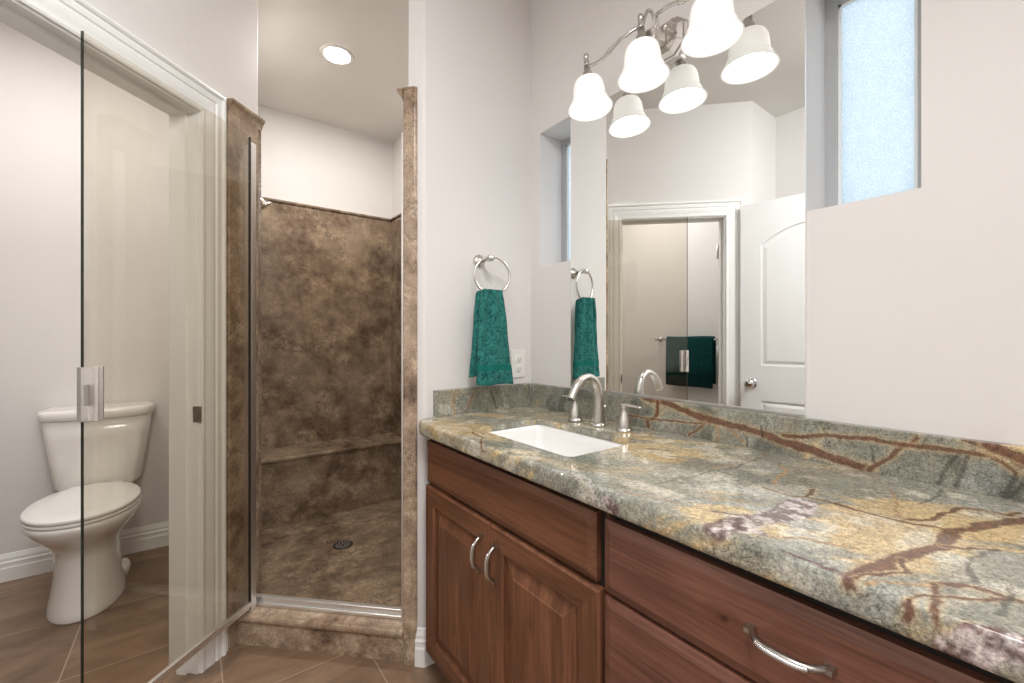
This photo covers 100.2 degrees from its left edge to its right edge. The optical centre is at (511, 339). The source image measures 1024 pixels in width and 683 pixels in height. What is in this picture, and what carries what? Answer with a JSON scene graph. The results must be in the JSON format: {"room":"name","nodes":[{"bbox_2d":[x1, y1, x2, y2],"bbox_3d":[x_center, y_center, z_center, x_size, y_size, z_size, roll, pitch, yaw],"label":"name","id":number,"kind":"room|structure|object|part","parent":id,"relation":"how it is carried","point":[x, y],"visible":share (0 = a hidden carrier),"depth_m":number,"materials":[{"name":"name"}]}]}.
{"room":"bathroom","nodes":[
{"label":"bathroom","id":0,"kind":"room"},
{"bbox_2d":[0,22,168,554],"bbox_3d":[-2.338,-0.177,2.203,1.300,2.675,0.120,0,0,-37],"label":"wall","id":1,"kind":"structure","parent":0,"point":[126,138],"depth_m":2.19,"materials":[{"name":"paint"}]},
{"bbox_2d":[0,521,168,582],"bbox_3d":[-2.265,1.095,2.173,1.180,0.130,0.016,0,0,-37],"label":"baseboard","id":2,"kind":"structure","parent":1,"relation":"attached to","point":[38,560],"depth_m":2.13,"materials":[{"name":"white wood"}]},
{"bbox_2d":[84,0,200,80],"bbox_3d":[-1.298,-0.177,0.894,0.357,2.675,1.272,0,0,26],"label":"wall","id":3,"kind":"structure","parent":0,"point":[172,28],"depth_m":1.37,"materials":[{"name":"paint"}]},
{"bbox_2d":[0,0,225,674],"bbox_3d":[-1.180,0.136,1.169,0.140,2.048,0.852,0,0,8],"label":"trim","id":4,"kind":"structure","parent":3,"relation":"attached to","point":[196,112],"depth_m":1.49,"materials":[{"name":"white wood"}]},
{"bbox_3d":[-1.089,0.260,1.480,0.032,0.056,0.007,0,0,8],"label":"strike plate","id":5,"kind":"part","parent":4,"relation":"part of","materials":[{"name":"grey metal"}]},
{"bbox_2d":[1,0,408,142],"bbox_3d":[-0.360,-1.565,0.605,2.750,0.100,5.400,0,0,-37],"label":"ceiling","id":6,"kind":"structure","parent":0,"point":[361,96],"depth_m":2.35,"materials":[{"name":"paint"}]},
{"bbox_2d":[319,44,353,65],"bbox_3d":[-0.932,-1.511,2.282,0.172,0.006,0.172,0,0,-37],"label":"recessed light","id":7,"kind":"object","parent":6,"relation":"in","point":[335,54],"visible":1,"depth_m":2.27,"materials":[{"name":"white plastic"}]},
{"bbox_2d":[0,499,449,682],"bbox_3d":[-0.360,1.195,0.605,2.750,0.130,5.400,0,0,-37],"label":"floor","id":8,"kind":"structure","parent":0,"point":[128,641],"depth_m":1.78,"materials":[{"name":"tile"}]},
{"bbox_2d":[20,401,154,624],"bbox_3d":[-1.938,0.750,1.967,0.434,0.820,0.726,0,0,-37],"label":"toilet","id":9,"kind":"object","parent":8,"relation":"on","point":[115,445],"visible":0.91,"depth_m":1.91,"materials":[{"name":"ceramic"}]},
{"bbox_3d":[-1.880,0.733,1.889,0.368,0.014,0.529,0,0,-37],"label":"seat","id":10,"kind":"part","parent":9,"relation":"part of","materials":[{"name":"white plastic"}]},
{"bbox_3d":[-1.881,0.714,1.890,0.368,0.021,0.532,0,0,-37],"label":"seat lid","id":11,"kind":"part","parent":9,"relation":"part of","materials":[{"name":"white plastic"}]},
{"bbox_3d":[-1.924,0.951,1.947,0.372,0.419,0.678,0,0,-37],"label":"bowl","id":12,"kind":"part","parent":9,"relation":"part of","materials":[{"name":"ceramic"}]},
{"bbox_3d":[-2.085,0.365,2.162,0.434,0.050,0.237,0,0,-37],"label":"tank lid","id":13,"kind":"part","parent":9,"relation":"part of","materials":[{"name":"ceramic"}]},
{"bbox_3d":[-2.088,0.567,2.167,0.406,0.357,0.213,0,0,-37],"label":"tank","id":14,"kind":"part","parent":9,"relation":"part of","materials":[{"name":"ceramic"}]},
{"bbox_2d":[236,606,402,661],"bbox_3d":[-0.710,1.102,1.637,0.664,0.116,0.130,0,0,8],"label":"shower curb","id":15,"kind":"object","parent":8,"relation":"on","point":[291,629],"visible":0.6,"depth_m":1.59,"materials":[{"name":"beige stone"}]},
{"bbox_2d":[261,432,400,530],"bbox_3d":[-1.236,0.921,2.868,0.994,0.417,0.303,0,0,-37],"label":"shower bench","id":16,"kind":"object","parent":8,"relation":"on","point":[309,481],"visible":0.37,"depth_m":2.75,"materials":[{"name":"brown stone"}]},
{"bbox_2d":[333,540,352,549],"bbox_3d":[-0.927,1.127,2.350,0.104,0.005,0.104,0,0,-37],"label":"shower drain","id":17,"kind":"object","parent":8,"relation":"on","point":[343,544],"visible":1,"depth_m":2.35,"materials":[{"name":"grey metal"}]},
{"bbox_2d":[426,439,608,682],"bbox_3d":[0.129,0.742,1.287,0.557,0.837,0.784,0,0,-37],"label":"base cabinet","id":18,"kind":"object","parent":8,"relation":"on","point":[515,564],"visible":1,"depth_m":1.08,"materials":[{"name":"brown wood"}]},
{"bbox_3d":[-0.177,1.026,1.296,0.002,0.052,0.380,0,0,-37],"label":"door rail","id":19,"kind":"part","parent":18,"relation":"part of","materials":[{"name":"brown wood"}]},
{"bbox_3d":[-0.177,0.522,1.296,0.002,0.052,0.380,0,0,-37],"label":"door rail","id":20,"kind":"part","parent":18,"relation":"part of","materials":[{"name":"brown wood"}]},
{"bbox_3d":[-0.173,0.774,1.298,0.011,0.440,0.264,0,0,-37],"label":"raised panel","id":21,"kind":"part","parent":18,"relation":"part of","materials":[{"name":"brown wood"}]},
{"bbox_3d":[-0.169,0.774,1.302,0.020,0.564,0.388,0,0,-37],"label":"door","id":22,"kind":"part","parent":18,"relation":"part of","materials":[{"name":"brown wood"}]},
{"bbox_3d":[-0.096,0.582,1.157,0.036,0.105,0.013,0,0,-37],"label":"pull handle","id":23,"kind":"part","parent":18,"relation":"part of","materials":[{"name":"grey metal"}]},
{"bbox_3d":[-0.054,0.582,1.101,0.036,0.105,0.013,0,0,-37],"label":"pull handle","id":24,"kind":"part","parent":18,"relation":"part of","materials":[{"name":"grey metal"}]},
{"bbox_3d":[-0.058,0.412,1.153,0.020,0.138,0.760,0,0,-37],"label":"false drawer","id":25,"kind":"part","parent":18,"relation":"part of","materials":[{"name":"brown wood"}]},
{"bbox_3d":[0.059,0.774,0.989,0.011,0.440,0.256,0,0,-37],"label":"raised panel","id":26,"kind":"part","parent":18,"relation":"part of","materials":[{"name":"brown wood"}]},
{"bbox_3d":[0.055,0.522,0.986,0.002,0.052,0.372,0,0,-37],"label":"door rail","id":27,"kind":"part","parent":18,"relation":"part of","materials":[{"name":"brown wood"}]},
{"bbox_3d":[0.063,0.774,0.992,0.020,0.564,0.380,0,0,-37],"label":"door","id":28,"kind":"part","parent":18,"relation":"part of","materials":[{"name":"brown wood"}]},
{"bbox_2d":[419,405,1023,682],"bbox_3d":[0.318,0.300,1.050,0.545,0.044,1.509,0,0,-37],"label":"countertop","id":29,"kind":"structure","parent":18,"relation":"on","point":[938,567],"depth_m":0.68,"materials":[{"name":"stone"}]},
{"bbox_2d":[489,424,623,456],"bbox_3d":[0.116,0.370,1.252,0.316,0.145,0.471,0,0,-37],"label":"sink basin","id":30,"kind":"object","parent":29,"relation":"in","point":[555,440],"visible":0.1,"depth_m":1.41,"materials":[{"name":"ceramic"}]},
{"bbox_2d":[562,373,641,432],"bbox_3d":[0.238,0.193,1.346,0.170,0.170,0.329,0,0,-37],"label":"faucet","id":31,"kind":"object","parent":29,"relation":"on","point":[598,417],"visible":1,"depth_m":1.35,"materials":[{"name":"silver metal"}]},
{"bbox_3d":[0.215,0.238,1.456,0.051,0.079,0.051,0,0,-37],"label":"handle","id":32,"kind":"part","parent":31,"relation":"part of","materials":[{"name":"silver metal"}]},
{"bbox_3d":[0.231,0.189,1.340,0.151,0.163,0.039,0,0,-37],"label":"spout","id":33,"kind":"part","parent":31,"relation":"part of","materials":[{"name":"silver metal"}]},
{"bbox_3d":[0.276,0.272,1.374,0.053,0.011,0.053,0,0,-37],"label":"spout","id":34,"kind":"part","parent":31,"relation":"part of","materials":[{"name":"silver metal"}]},
{"bbox_3d":[0.338,0.238,1.292,0.051,0.079,0.051,0,0,-37],"label":"handle","id":35,"kind":"part","parent":31,"relation":"part of","materials":[{"name":"silver metal"}]},
{"bbox_3d":[0.353,0.199,1.271,0.019,0.010,0.072,0,0,-37],"label":"lever","id":36,"kind":"part","parent":31,"relation":"part of","materials":[{"name":"silver metal"}]},
{"bbox_2d":[605,513,1014,682],"bbox_3d":[0.560,0.742,0.713,0.557,0.837,0.650,0,0,-37],"label":"base cabinet","id":37,"kind":"object","parent":8,"relation":"on","point":[676,612],"visible":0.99,"depth_m":0.64,"materials":[{"name":"brown wood"}]},
{"bbox_3d":[0.375,0.631,0.575,0.020,0.273,0.640,0,0,-37],"label":"drawer","id":38,"kind":"part","parent":37,"relation":"part of","materials":[{"name":"brown wood"}]},
{"bbox_3d":[0.353,0.408,0.558,0.036,0.013,0.107,0,0,-37],"label":"pull handle","id":39,"kind":"part","parent":37,"relation":"part of","materials":[{"name":"grey metal"}]},
{"bbox_2d":[201,0,257,114],"bbox_3d":[-1.461,-0.177,2.092,0.271,2.675,1.400,0,0,-37],"label":"wall partition","id":40,"kind":"structure","parent":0,"point":[229,28],"depth_m":1.63,"materials":[{"name":"paint"}]},
{"bbox_2d":[226,628,227,651],"bbox_3d":[-1.065,1.095,1.589,0.016,0.130,0.011,0,0,8],"label":"baseboard","id":41,"kind":"structure","parent":40,"relation":"attached to","point":[226,628],"depth_m":1.59,"materials":[{"name":"white wood"}]},
{"bbox_2d":[226,98,264,649],"bbox_3d":[-1.041,0.132,1.675,0.038,2.057,0.168,0,0,8],"label":"door frame","id":42,"kind":"structure","parent":40,"relation":"attached to","point":[242,123],"depth_m":1.63,"materials":[{"name":"brown stone"}]},
{"bbox_2d":[258,132,260,593],"bbox_3d":[-1.388,0.115,2.232,0.012,2.030,1.138,0,0,-37],"label":"stone wall","id":43,"kind":"structure","parent":0,"point":[259,133],"depth_m":1.78,"materials":[{"name":"brown stone"}]},
{"bbox_2d":[261,197,271,209],"bbox_3d":[-1.339,-0.739,2.270,0.117,0.104,0.072,0,0,-37],"label":"showerhead","id":44,"kind":"object","parent":43,"relation":"attached to","point":[264,204],"visible":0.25,"depth_m":2.27,"materials":[{"name":"silver metal"}]},
{"bbox_2d":[258,105,391,218],"bbox_3d":[-1.330,-0.177,3.077,1.160,2.675,0.120,0,0,-37],"label":"wall","id":45,"kind":"structure","parent":0,"point":[304,160],"depth_m":3.01,"materials":[{"name":"paint"}]},
{"bbox_2d":[261,201,390,449],"bbox_3d":[-1.330,0.115,2.994,1.018,2.030,0.012,0,0,-37],"label":"stone wall","id":46,"kind":"structure","parent":0,"point":[326,275],"depth_m":3.00,"materials":[{"name":"brown stone"}]},
{"bbox_2d":[391,216,400,436],"bbox_3d":[-0.435,0.115,2.638,0.012,2.030,1.632,0,0,-37],"label":"stone wall","id":47,"kind":"structure","parent":0,"point":[395,224],"depth_m":3.20,"materials":[{"name":"brown stone"}]},
{"bbox_2d":[392,134,400,217],"bbox_3d":[-0.384,-0.177,2.680,0.120,2.675,1.690,0,0,-37],"label":"wall","id":48,"kind":"structure","parent":0,"point":[396,144],"depth_m":3.23,"materials":[{"name":"paint"}]},
{"bbox_2d":[262,127,400,221],"bbox_3d":[-0.845,-0.911,2.347,1.018,0.022,1.630,0,0,-37],"label":"trim","id":49,"kind":"structure","parent":48,"relation":"attached to","point":[264,198],"depth_m":3.01,"materials":[{"name":"brown stone"}]},
{"bbox_2d":[409,0,530,627],"bbox_3d":[-0.169,-0.177,1.728,0.553,2.675,0.149,0,0,-37],"label":"wall","id":50,"kind":"structure","parent":0,"point":[470,60],"depth_m":1.62,"materials":[{"name":"paint"}]},
{"bbox_2d":[244,132,402,624],"bbox_3d":[-0.711,0.139,1.634,0.664,1.808,0.078,0,0,8],"label":"shower door frame","id":51,"kind":"object","parent":50,"relation":"attached to","point":[265,600],"visible":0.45,"depth_m":1.65,"materials":[{"name":"metal"}]},
{"bbox_2d":[77,31,250,682],"bbox_3d":[-1.052,0.128,1.353,0.060,1.803,0.572,0,0,6],"label":"shower door","id":52,"kind":"structure","parent":51,"relation":"attached to","point":[90,380],"depth_m":1.08,"materials":[{"name":"clear glass"}]},
{"bbox_3d":[-1.078,0.139,1.093,0.051,0.136,0.051,0,0,-37],"label":"door pull","id":53,"kind":"part","parent":52,"relation":"part of","materials":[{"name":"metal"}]},
{"bbox_3d":[-1.019,0.144,1.653,0.049,1.798,0.028,0,0,8],"label":"hinge post","id":54,"kind":"part","parent":51,"relation":"part of","materials":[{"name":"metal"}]},
{"bbox_3d":[-0.708,1.028,1.652,0.662,0.032,0.042,0,0,8],"label":"sill rail","id":55,"kind":"part","parent":51,"relation":"part of","materials":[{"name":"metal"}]},
{"bbox_3d":[-0.394,0.139,1.569,0.019,1.808,0.034,0,0,8],"label":"strike post","id":56,"kind":"part","parent":51,"relation":"part of","materials":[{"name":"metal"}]},
{"bbox_2d":[397,86,416,665],"bbox_3d":[-0.363,0.131,1.616,0.074,2.058,0.184,0,0,8],"label":"door frame","id":57,"kind":"structure","parent":50,"relation":"attached to","point":[408,95],"depth_m":1.52,"materials":[{"name":"brown stone"}]},
{"bbox_2d":[415,627,434,667],"bbox_3d":[-0.310,1.095,1.526,0.071,0.130,0.030,0,0,-16],"label":"baseboard","id":58,"kind":"structure","parent":50,"relation":"attached to","point":[423,659],"depth_m":1.52,"materials":[{"name":"white wood"}]},
{"bbox_2d":[433,383,529,416],"bbox_3d":[-0.104,0.231,1.671,0.436,0.092,0.019,0,0,-37],"label":"backsplash","id":59,"kind":"structure","parent":50,"relation":"attached to","point":[484,398],"depth_m":1.64,"materials":[{"name":"stone"}]},
{"bbox_2d":[473,255,510,291],"bbox_3d":[-0.092,-0.245,1.628,0.145,0.165,0.103,0,0,-37],"label":"towel ring","id":60,"kind":"object","parent":50,"relation":"attached to","point":[479,261],"visible":0.93,"depth_m":1.62,"materials":[{"name":"silver metal"}]},
{"bbox_2d":[469,289,513,385],"bbox_3d":[-0.073,-0.005,1.603,0.178,0.356,0.076,0,0,-30],"label":"hand towel","id":61,"kind":"object","parent":60,"relation":"hanging from","point":[490,362],"visible":1,"depth_m":1.57,"materials":[{"name":"teal fabric"}]},
{"bbox_2d":[511,350,524,377],"bbox_3d":[0.026,0.102,1.776,0.072,0.116,0.009,0,0,-37],"label":"power outlet","id":62,"kind":"object","parent":50,"relation":"attached to","point":[517,356],"visible":0.93,"depth_m":1.77,"materials":[{"name":"white plastic"}]},
{"bbox_2d":[515,365,521,372],"bbox_3d":[0.028,0.122,1.774,0.033,0.033,0.003,0,0,-37],"label":"socket","id":63,"kind":"object","parent":62,"relation":"attached to","point":[518,368],"depth_m":1.77,"materials":[{"name":"white plastic"}]},
{"bbox_2d":[515,355,521,362],"bbox_3d":[0.028,0.082,1.774,0.033,0.033,0.003,0,0,-37],"label":"socket","id":64,"kind":"object","parent":62,"relation":"attached to","point":[518,358],"depth_m":1.77,"materials":[{"name":"white plastic"}]},
{"bbox_2d":[531,0,1023,445],"bbox_3d":[1.136,-0.177,0.557,0.173,2.675,3.530,0,0,-37],"label":"wall","id":65,"kind":"structure","parent":0,"point":[915,297],"depth_m":0.86,"materials":[{"name":"paint"}]},
{"bbox_2d":[561,137,570,261],"bbox_3d":[0.281,-0.576,1.782,0.030,0.572,0.206,0,0,-37],"label":"window","id":66,"kind":"structure","parent":65,"relation":"in","point":[565,144],"depth_m":1.83,"materials":[{"name":"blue glass"}]},
{"bbox_3d":[0.281,-0.565,1.782,0.006,0.522,0.134,0,0,-37],"label":"pane","id":67,"kind":"part","parent":66,"relation":"part of","materials":[{"name":"clear glass"}]},
{"bbox_2d":[568,0,744,121],"bbox_3d":[0.394,-0.861,1.253,0.180,0.224,0.556,0,0,-37],"label":"vanity light","id":68,"kind":"object","parent":65,"relation":"attached to","point":[713,27],"visible":1,"depth_m":1.24,"materials":[{"name":"white glass"}]},
{"bbox_3d":[0.255,-0.813,1.411,0.059,0.085,0.059,0,0,-37],"label":"bulb","id":69,"kind":"part","parent":68,"relation":"part of","materials":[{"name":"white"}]},
{"bbox_3d":[0.258,-0.805,1.407,0.146,0.112,0.145,0,0,-37],"label":"lamp shade","id":70,"kind":"part","parent":68,"relation":"part of","materials":[{"name":"white glass"}]},
{"bbox_3d":[0.318,-0.911,1.337,0.209,0.046,0.044,0,0,40],"label":"arm","id":71,"kind":"part","parent":68,"relation":"part of","materials":[{"name":"silver metal"}]},
{"bbox_3d":[0.380,-0.813,1.244,0.059,0.084,0.059,0,0,-37],"label":"bulb","id":72,"kind":"part","parent":68,"relation":"part of","materials":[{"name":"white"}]},
{"bbox_3d":[0.381,-0.807,1.243,0.146,0.108,0.146,0,0,-37],"label":"lamp shade","id":73,"kind":"part","parent":68,"relation":"part of","materials":[{"name":"white glass"}]},
{"bbox_3d":[0.405,-0.938,1.262,0.072,0.071,0.013,0,0,-37],"label":"arm","id":74,"kind":"part","parent":68,"relation":"part of","materials":[{"name":"silver metal"}]},
{"bbox_3d":[0.450,-0.911,1.161,0.044,0.046,0.196,0,0,-23],"label":"arm","id":75,"kind":"part","parent":68,"relation":"part of","materials":[{"name":"silver metal"}]},
{"bbox_3d":[0.503,-0.813,1.080,0.059,0.084,0.059,0,0,-37],"label":"bulb","id":76,"kind":"part","parent":68,"relation":"part of","materials":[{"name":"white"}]},
{"bbox_3d":[0.503,-0.808,1.079,0.146,0.105,0.146,0,0,-37],"label":"lamp shade","id":77,"kind":"part","parent":68,"relation":"part of","materials":[{"name":"white glass"}]},
{"bbox_2d":[571,0,806,415],"bbox_3d":[0.457,-0.327,1.314,0.006,1.014,0.775,0,0,-37],"label":"wall mirror","id":78,"kind":"object","parent":65,"relation":"attached to","point":[689,195],"visible":0.91,"depth_m":1.21,"materials":[{"name":"silver mirror"}]},
{"bbox_2d":[531,383,1023,501],"bbox_3d":[0.533,0.231,1.201,0.019,0.092,1.493,0,0,-37],"label":"backsplash","id":79,"kind":"structure","parent":65,"relation":"attached to","point":[978,466],"depth_m":0.94,"materials":[{"name":"stone"}]},
{"bbox_2d":[825,0,920,206],"bbox_3d":[0.860,-0.576,1.009,0.030,0.572,0.218,0,0,-37],"label":"window","id":80,"kind":"structure","parent":65,"relation":"in","point":[873,47],"depth_m":1.02,"materials":[{"name":"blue glass"}]}
]}

